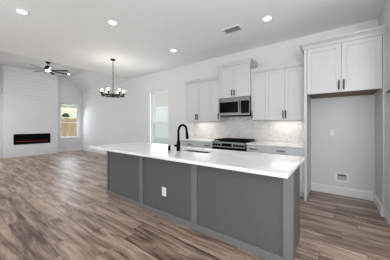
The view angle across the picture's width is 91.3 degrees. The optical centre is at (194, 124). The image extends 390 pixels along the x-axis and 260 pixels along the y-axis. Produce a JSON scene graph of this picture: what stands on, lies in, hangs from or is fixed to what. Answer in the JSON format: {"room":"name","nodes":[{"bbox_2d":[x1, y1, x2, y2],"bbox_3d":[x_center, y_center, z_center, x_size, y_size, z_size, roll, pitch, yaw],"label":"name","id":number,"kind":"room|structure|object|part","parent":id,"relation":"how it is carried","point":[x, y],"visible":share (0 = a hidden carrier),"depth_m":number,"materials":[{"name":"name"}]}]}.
{"room":"kitchen","nodes":[
{"label":"kitchen","id":0,"kind":"room"},
{"bbox_2d":[2,65,57,157],"bbox_3d":[-6.874,-0.500,8.068,0.150,3.579,1.790,0,0,37],"label":"wall","id":1,"kind":"structure","parent":0,"point":[29,97],"depth_m":7.91,"materials":[{"name":"paint"}]},
{"bbox_2d":[3,150,58,157],"bbox_3d":[-6.808,1.216,8.019,0.016,0.145,1.822,0,0,37],"label":"baseboard","id":2,"kind":"structure","parent":1,"relation":"attached to","point":[49,151],"depth_m":7.92,"materials":[{"name":"paint"}]},
{"bbox_2d":[13,133,49,144],"bbox_3d":[-6.859,0.589,8.056,0.148,0.424,1.204,0,0,37],"label":"electric fireplace","id":3,"kind":"object","parent":1,"relation":"in","point":[18,139],"visible":0.99,"depth_m":8.00,"materials":[{"name":"glass"}]},
{"bbox_2d":[16,141,48,142],"bbox_3d":[-6.852,0.724,8.052,0.055,0.049,1.086,0,0,37],"label":"flames","id":4,"kind":"object","parent":3,"relation":"on","point":[16,141],"depth_m":8.02,"materials":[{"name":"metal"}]},
{"bbox_2d":[0,65,82,153],"bbox_3d":[-7.033,-0.571,8.105,0.150,3.720,4.160,0,0,37],"label":"wall","id":5,"kind":"structure","parent":0,"point":[68,91],"depth_m":9.18,"materials":[{"name":"paint"}]},
{"bbox_2d":[60,103,77,137],"bbox_3d":[-6.163,-0.206,9.339,0.060,1.670,0.820,0,0,37],"label":"window","id":6,"kind":"structure","parent":5,"relation":"in","point":[60,103],"depth_m":9.29,"materials":[{"name":"plastic"}]},
{"bbox_3d":[-6.154,0.236,9.333,0.022,0.715,0.750,0,0,37],"label":"sash","id":7,"kind":"part","parent":6,"relation":"part of","materials":[{"name":"plastic"}]},
{"bbox_2d":[58,147,81,151],"bbox_3d":[-6.062,1.216,9.277,0.016,0.145,1.089,0,0,37],"label":"baseboard","id":8,"kind":"structure","parent":5,"relation":"attached to","point":[79,148],"depth_m":9.27,"materials":[{"name":"paint"}]},
{"bbox_2d":[0,0,384,91],"bbox_3d":[-2.703,-2.061,2.567,13.400,0.740,7.910,0,0,37],"label":"ceiling","id":9,"kind":"structure","parent":0,"point":[75,36],"depth_m":3.60,"materials":[{"name":"white paint"}]},
{"bbox_2d":[14,8,28,14],"bbox_3d":[-2.721,-1.777,2.997,0.176,0.008,0.176,0,0,37],"label":"recessed light","id":10,"kind":"object","parent":9,"relation":"in","point":[21,11],"visible":1,"depth_m":2.99,"materials":[{"name":"white plastic"}]},
{"bbox_2d":[26,61,67,74],"bbox_3d":[-5.345,-2.118,6.958,1.310,0.345,1.313,0,0,37],"label":"ceiling fan","id":11,"kind":"object","parent":9,"relation":"hanging from","point":[47,68],"visible":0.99,"depth_m":6.95,"materials":[{"name":"black metal"}]},
{"bbox_2d":[100,59,124,97],"bbox_3d":[-2.235,-1.258,5.200,0.656,1.044,0.604,0,0,37],"label":"chandelier","id":12,"kind":"object","parent":9,"relation":"hanging from","point":[107,94],"visible":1,"depth_m":5.14,"materials":[{"name":"black metal"}]},
{"bbox_2d":[107,20,117,24],"bbox_3d":[-1.433,-1.777,3.325,0.176,0.008,0.176,0,0,37],"label":"recessed light","id":13,"kind":"object","parent":9,"relation":"in","point":[111,22],"visible":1,"depth_m":3.31,"materials":[{"name":"white plastic"}]},
{"bbox_2d":[221,24,243,34],"bbox_3d":[0.698,-1.774,3.564,0.360,0.012,0.220,0,0,37],"label":"ceiling vent","id":14,"kind":"object","parent":9,"relation":"in","point":[236,28],"visible":1,"depth_m":3.56,"materials":[{"name":"white plastic"}]},
{"bbox_2d":[262,16,272,21],"bbox_3d":[1.210,-1.777,3.198,0.176,0.008,0.176,0,0,37],"label":"recessed light","id":15,"kind":"object","parent":9,"relation":"in","point":[266,18],"visible":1,"depth_m":3.19,"materials":[{"name":"white plastic"}]},
{"bbox_2d":[0,150,389,259],"bbox_3d":[-2.703,1.349,2.567,13.700,0.120,8.210,0,0,37],"label":"floor","id":16,"kind":"structure","parent":0,"point":[54,206],"depth_m":2.44,"materials":[{"name":"brown wood"}]},
{"bbox_2d":[180,140,201,147],"bbox_3d":[0.049,0.848,5.042,0.719,0.882,0.655,0,0,37],"label":"base cabinet","id":17,"kind":"object","parent":16,"relation":"on","point":[182,143],"visible":0.09,"depth_m":4.78,"materials":[{"name":"paint"}]},
{"bbox_2d":[180,138,215,141],"bbox_3d":[0.174,0.390,4.942,1.069,0.030,0.642,0,0,37],"label":"countertop","id":18,"kind":"structure","parent":17,"relation":"on","point":[184,139],"depth_m":4.86,"materials":[{"name":"white stone"}]},
{"bbox_2d":[106,150,299,259],"bbox_3d":[-0.215,0.850,2.864,3.127,0.878,0.601,0,0,37],"label":"kitchen island","id":19,"kind":"object","parent":16,"relation":"on","point":[257,214],"visible":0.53,"depth_m":2.15,"materials":[{"name":"paint"}]},
{"bbox_2d":[162,187,165,195],"bbox_3d":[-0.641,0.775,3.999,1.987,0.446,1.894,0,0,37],"label":"electrical outlet","id":20,"kind":"object","parent":19,"relation":"attached to","point":[163,188],"visible":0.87,"depth_m":2.67,"materials":[{"name":"white plastic"}]},
{"bbox_3d":[-0.253,1.250,2.880,3.047,0.078,0.581,0,0,37],"label":"trim","id":21,"kind":"part","parent":19,"relation":"part of","materials":[{"name":"paint"}]},
{"bbox_2d":[89,142,304,178],"bbox_3d":[-0.286,0.392,2.792,3.189,0.034,0.996,0,0,37],"label":"island countertop","id":22,"kind":"structure","parent":19,"relation":"on","point":[275,165],"depth_m":2.19,"materials":[{"name":"white stone"}]},
{"bbox_2d":[174,124,188,150],"bbox_3d":[-0.195,0.181,2.844,0.099,0.388,0.263,0,0,37],"label":"kitchen faucet","id":23,"kind":"object","parent":22,"relation":"on","point":[177,145],"visible":0.99,"depth_m":2.75,"materials":[{"name":"black metal"}]},
{"bbox_3d":[-0.182,0.113,2.830,0.035,0.252,0.228,0,0,37],"label":"spout","id":24,"kind":"part","parent":23,"relation":"part of","materials":[{"name":"black metal"}]},
{"bbox_2d":[202,142,212,148],"bbox_3d":[0.473,0.848,4.728,0.334,0.882,0.655,0,0,37],"label":"base cabinet","id":25,"kind":"object","parent":16,"relation":"on","point":[204,144],"visible":0.13,"depth_m":4.50,"materials":[{"name":"paint"}]},
{"bbox_2d":[212,138,254,151],"bbox_3d":[0.884,0.809,4.346,0.774,0.960,0.753,0,0,37],"label":"gas range","id":26,"kind":"object","parent":16,"relation":"on","point":[236,144],"visible":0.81,"depth_m":4.12,"materials":[{"name":"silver metal"}]},
{"bbox_3d":[0.709,0.796,4.109,0.766,0.585,0.048,0,0,37],"label":"oven door","id":27,"kind":"part","parent":26,"relation":"part of","materials":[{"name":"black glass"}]},
{"bbox_3d":[0.708,0.430,4.107,0.774,0.118,0.055,0,0,37],"label":"control panel","id":28,"kind":"part","parent":26,"relation":"part of","materials":[{"name":"silver metal"}]},
{"bbox_2d":[216,140,253,143],"bbox_3d":[0.907,0.380,4.377,0.774,0.026,0.676,0,0,37],"label":"cooktop","id":29,"kind":"object","parent":26,"relation":"in","point":[217,141],"depth_m":4.11,"materials":[{"name":"black metal"}]},
{"bbox_2d":[247,145,260,152],"bbox_3d":[1.349,0.848,4.079,0.283,0.882,0.655,0,0,37],"label":"base cabinet","id":30,"kind":"object","parent":16,"relation":"on","point":[250,148],"visible":0.24,"depth_m":3.83,"materials":[{"name":"paint"}]},
{"bbox_2d":[261,146,303,196],"bbox_3d":[1.768,0.848,3.769,0.757,0.882,0.655,0,0,37],"label":"base cabinet","id":31,"kind":"object","parent":16,"relation":"on","point":[291,151],"visible":0.18,"depth_m":3.43,"materials":[{"name":"paint"}]},
{"bbox_2d":[246,141,303,147],"bbox_3d":[1.651,0.390,3.849,1.041,0.030,0.642,0,0,37],"label":"countertop","id":32,"kind":"structure","parent":31,"relation":"on","point":[262,143],"depth_m":3.71,"materials":[{"name":"white stone"}]},
{"bbox_3d":[1.601,0.485,3.543,0.754,0.134,0.020,0,0,37],"label":"drawer","id":33,"kind":"part","parent":31,"relation":"part of","materials":[{"name":"paint"}]},
{"bbox_3d":[1.753,0.871,3.430,0.374,0.617,0.020,0,0,37],"label":"door","id":34,"kind":"part","parent":31,"relation":"part of","materials":[{"name":"paint"}]},
{"bbox_2d":[304,50,310,200],"bbox_3d":[2.079,0.007,3.515,0.042,2.563,0.693,0,0,37],"label":"panel","id":35,"kind":"object","parent":16,"relation":"on","point":[307,100],"visible":0.77,"depth_m":3.25,"materials":[{"name":"paint"}]},
{"bbox_2d":[375,34,384,216],"bbox_3d":[2.855,0.007,2.941,0.038,2.563,0.693,0,0,37],"label":"panel","id":36,"kind":"object","parent":16,"relation":"on","point":[379,96],"visible":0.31,"depth_m":2.75,"materials":[{"name":"paint"}]},
{"bbox_2d":[385,25,389,225],"bbox_3d":[2.597,0.004,2.068,0.686,2.570,1.014,0,0,37],"label":"pantry cabinet","id":37,"kind":"object","parent":16,"relation":"on","point":[387,34],"visible":1,"depth_m":2.57,"materials":[{"name":"paint"}]},
{"bbox_3d":[2.357,0.385,2.247,0.020,1.512,1.007,0,0,37],"label":"door","id":38,"kind":"part","parent":37,"relation":"part of","materials":[{"name":"paint"}]},
{"bbox_3d":[2.357,-0.826,2.247,0.020,0.900,1.007,0,0,37],"label":"door","id":39,"kind":"part","parent":37,"relation":"part of","materials":[{"name":"paint"}]},
{"bbox_3d":[2.355,1.216,2.247,0.024,0.145,1.014,0,0,37],"label":"trim","id":40,"kind":"part","parent":37,"relation":"part of","materials":[{"name":"paint"}]},
{"bbox_2d":[83,19,377,191],"bbox_3d":[-0.303,-0.571,5.810,13.700,3.720,0.160,0,0,37],"label":"wall","id":41,"kind":"structure","parent":0,"point":[128,118],"depth_m":4.28,"materials":[{"name":"paint"}]},
{"bbox_2d":[82,147,106,153],"bbox_3d":[-2.898,1.216,7.622,7.039,0.145,0.016,0,0,37],"label":"baseboard","id":42,"kind":"structure","parent":41,"relation":"attached to","point":[83,148],"depth_m":8.94,"materials":[{"name":"paint"}]},
{"bbox_2d":[152,91,167,144],"bbox_3d":[-1.147,-0.206,6.485,0.880,1.830,0.060,0,0,37],"label":"window","id":43,"kind":"structure","parent":41,"relation":"in","point":[162,92],"depth_m":6.71,"materials":[{"name":"plastic"}]},
{"bbox_3d":[-1.139,-0.584,6.496,0.810,1.005,0.022,0,0,37],"label":"sash","id":44,"kind":"part","parent":43,"relation":"part of","materials":[{"name":"plastic"}]},
{"bbox_3d":[-1.153,0.281,6.476,0.810,0.785,0.022,0,0,37],"label":"sash","id":45,"kind":"part","parent":43,"relation":"part of","materials":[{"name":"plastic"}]},
{"bbox_2d":[184,77,208,120],"bbox_3d":[0.129,-0.641,5.150,0.799,1.090,0.385,0,0,37],"label":"upper cabinet","id":46,"kind":"object","parent":41,"relation":"attached to","point":[197,91],"visible":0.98,"depth_m":5.00,"materials":[{"name":"paint"}]},
{"bbox_3d":[-0.094,-0.599,5.133,0.377,0.998,0.020,0,0,37],"label":"door","id":47,"kind":"part","parent":46,"relation":"part of","materials":[{"name":"paint"}]},
{"bbox_3d":[0.131,-1.149,5.154,0.799,0.074,0.377,0,0,37],"label":"crown moulding","id":48,"kind":"part","parent":46,"relation":"part of","materials":[{"name":"paint"}]},
{"bbox_3d":[0.211,-0.599,4.907,0.377,0.998,0.020,0,0,37],"label":"door","id":49,"kind":"part","parent":46,"relation":"part of","materials":[{"name":"paint"}]},
{"bbox_2d":[209,75,225,120],"bbox_3d":[0.570,-0.648,4.824,0.297,1.105,0.385,0,0,37],"label":"upper cabinet","id":50,"kind":"object","parent":41,"relation":"attached to","point":[213,80],"visible":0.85,"depth_m":4.71,"materials":[{"name":"paint"}]},
{"bbox_3d":[0.573,-1.157,4.827,0.297,0.089,0.377,0,0,37],"label":"crown moulding","id":51,"kind":"part","parent":50,"relation":"part of","materials":[{"name":"paint"}]},
{"bbox_3d":[0.484,-0.599,4.706,0.295,0.998,0.020,0,0,37],"label":"door","id":52,"kind":"part","parent":50,"relation":"part of","materials":[{"name":"paint"}]},
{"bbox_2d":[216,58,257,98],"bbox_3d":[0.982,-1.024,4.479,0.854,0.795,0.450,0,0,37],"label":"upper cabinet","id":53,"kind":"object","parent":41,"relation":"attached to","point":[234,78],"visible":0.97,"depth_m":4.29,"materials":[{"name":"paint"}]},
{"bbox_3d":[0.720,-0.979,4.450,0.384,0.698,0.020,0,0,37],"label":"door","id":54,"kind":"part","parent":53,"relation":"part of","materials":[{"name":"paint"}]},
{"bbox_2d":[219,96,250,116],"bbox_3d":[0.978,-0.411,4.465,0.760,0.422,0.451,0,0,37],"label":"microwave","id":55,"kind":"object","parent":53,"relation":"attached to","point":[234,106],"visible":0.99,"depth_m":4.30,"materials":[{"name":"stainless steel"},{"name":"black glass"},{"name":"black metal"}]},
{"bbox_3d":[0.790,-0.409,4.392,0.543,0.386,0.030,0,0,37],"label":"door","id":56,"kind":"part","parent":55,"relation":"part of","materials":[{"name":"silver metal"}]},
{"bbox_3d":[1.097,-0.409,4.165,0.213,0.386,0.030,0,0,37],"label":"control panel","id":57,"kind":"part","parent":55,"relation":"part of","materials":[{"name":"silver metal"}]},
{"bbox_3d":[0.985,-1.381,4.482,0.854,0.079,0.442,0,0,37],"label":"crown moulding","id":58,"kind":"part","parent":53,"relation":"part of","materials":[{"name":"paint"}]},
{"bbox_3d":[1.031,-0.979,4.220,0.384,0.698,0.020,0,0,37],"label":"door","id":59,"kind":"part","parent":53,"relation":"part of","materials":[{"name":"paint"}]},
{"bbox_2d":[193,116,303,142],"bbox_3d":[1.108,0.099,4.659,2.877,0.600,0.011,0,0,37],"label":"backsplash","id":60,"kind":"structure","parent":41,"relation":"attached to","point":[243,127],"depth_m":4.49,"materials":[{"name":"stone"}]},
{"bbox_2d":[251,67,265,120],"bbox_3d":[1.434,-0.648,4.184,0.301,1.105,0.385,0,0,37],"label":"upper cabinet","id":61,"kind":"object","parent":41,"relation":"attached to","point":[257,74],"visible":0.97,"depth_m":4.06,"materials":[{"name":"paint"}]},
{"bbox_3d":[1.437,-1.157,4.187,0.301,0.089,0.377,0,0,37],"label":"crown moulding","id":62,"kind":"part","parent":61,"relation":"part of","materials":[{"name":"paint"}]},
{"bbox_2d":[265,60,303,119],"bbox_3d":[1.853,-0.648,3.874,0.739,1.105,0.385,0,0,37],"label":"upper cabinet","id":63,"kind":"object","parent":41,"relation":"attached to","point":[284,83],"visible":0.88,"depth_m":3.74,"materials":[{"name":"paint"}]},
{"bbox_3d":[1.618,-0.599,3.866,0.367,0.998,0.020,0,0,37],"label":"door","id":64,"kind":"part","parent":63,"relation":"part of","materials":[{"name":"paint"}]},
{"bbox_3d":[1.855,-1.157,3.877,0.739,0.089,0.377,0,0,37],"label":"crown moulding","id":65,"kind":"part","parent":63,"relation":"part of","materials":[{"name":"paint"}]},
{"bbox_3d":[1.915,-0.599,3.646,0.366,0.998,0.020,0,0,37],"label":"door","id":66,"kind":"part","parent":63,"relation":"part of","materials":[{"name":"paint"}]},
{"bbox_2d":[330,130,334,135],"bbox_3d":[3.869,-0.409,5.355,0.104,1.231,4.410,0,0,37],"label":"electrical outlet","id":67,"kind":"object","parent":41,"relation":"attached to","point":[332,132],"visible":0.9,"depth_m":3.57,"materials":[{"name":"white plastic"}]},
{"bbox_2d":[335,172,348,182],"bbox_3d":[2.685,0.964,3.485,0.200,0.170,0.022,0,0,37],"label":"water supply box","id":68,"kind":"object","parent":41,"relation":"attached to","point":[340,177],"visible":1,"depth_m":3.49,"materials":[{"name":"white plastic"}]},
{"bbox_3d":[2.691,0.964,3.493,0.140,0.110,0.002,0,0,37],"label":"plate","id":69,"kind":"part","parent":68,"relation":"part of","materials":[{"name":"grey plastic"}]},
{"bbox_2d":[311,183,373,200],"bbox_3d":[2.664,1.216,3.505,0.907,0.145,0.016,0,0,37],"label":"baseboard","id":70,"kind":"structure","parent":41,"relation":"attached to","point":[355,193],"depth_m":3.47,"materials":[{"name":"paint"}]},
{"bbox_2d":[299,25,386,98],"bbox_3d":[2.420,-0.941,3.226,1.074,0.860,0.752,0,0,37],"label":"upper cabinet","id":71,"kind":"object","parent":41,"relation":"attached to","point":[349,64],"visible":0.99,"depth_m":2.93,"materials":[{"name":"paint"}]},
{"bbox_3d":[2.083,-0.888,3.092,0.456,0.748,0.020,0,0,37],"label":"door","id":72,"kind":"part","parent":71,"relation":"part of","materials":[{"name":"paint"}]},
{"bbox_3d":[2.420,-1.324,3.226,1.074,0.094,0.752,0,0,37],"label":"crown moulding","id":73,"kind":"part","parent":71,"relation":"part of","materials":[{"name":"paint"}]},
{"bbox_3d":[2.465,-0.520,3.223,0.885,0.018,0.634,0,0,37],"label":"panel","id":74,"kind":"part","parent":71,"relation":"part of","materials":[{"name":"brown wood"}]},
{"bbox_3d":[2.452,-0.888,2.820,0.455,0.748,0.020,0,0,37],"label":"door","id":75,"kind":"part","parent":71,"relation":"part of","materials":[{"name":"paint"}]},
{"bbox_2d":[374,192,382,216],"bbox_3d":[2.834,1.216,2.959,0.016,0.145,0.692,0,0,37],"label":"baseboard","id":76,"kind":"structure","parent":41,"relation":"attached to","point":[377,202],"depth_m":2.86,"materials":[{"name":"paint"}]},
{"bbox_2d":[378,0,389,28],"bbox_3d":[3.548,-1.532,1.797,2.434,0.498,1.710,0,0,37],"label":"wall","id":77,"kind":"structure","parent":0,"point":[384,17],"depth_m":2.72,"materials":[{"name":"paint"}]},
{"label":"outside","id":78,"kind":"structure","parent":0,"visible":0},
{"bbox_3d":[-3.576,1.554,11.978,70.000,0.170,65.000,0,0,37],"label":"ground","id":79,"kind":"structure","parent":78,"visible":0},
{"bbox_2d":[61,118,76,136],"bbox_3d":[-9.290,0.482,11.854,0.060,1.855,10.002,0,0,37],"label":"wooden fence","id":80,"kind":"object","parent":79,"relation":"on","point":[67,129],"visible":0.03,"depth_m":12.85,"materials":[{"name":"brown wood"}]},
{"bbox_2d":[154,93,167,143],"bbox_3d":[0.293,-1.946,13.842,10.800,6.830,4.400,0,0,37],"label":"neighbouring house","id":81,"kind":"structure","parent":79,"relation":"on","point":[160,100],"depth_m":13.71,"materials":[{"name":"paint"}]},
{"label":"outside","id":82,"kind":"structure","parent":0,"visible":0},
{"bbox_2d":[61,104,76,118],"bbox_3d":[-14.748,-0.961,23.358,20.500,4.900,40.000,0,0,37],"label":"hillside","id":83,"kind":"structure","parent":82,"point":[73,114],"depth_m":21.51,"materials":[{"name":"green plant"}]},
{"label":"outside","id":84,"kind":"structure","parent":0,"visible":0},
{"bbox_2d":[61,108,76,110],"bbox_3d":[-15.270,-1.856,23.744,2.400,0.430,30.000,0,0,37],"label":"lane","id":85,"kind":"structure","parent":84,"point":[64,109],"depth_m":23.21,"materials":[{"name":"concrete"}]}
]}

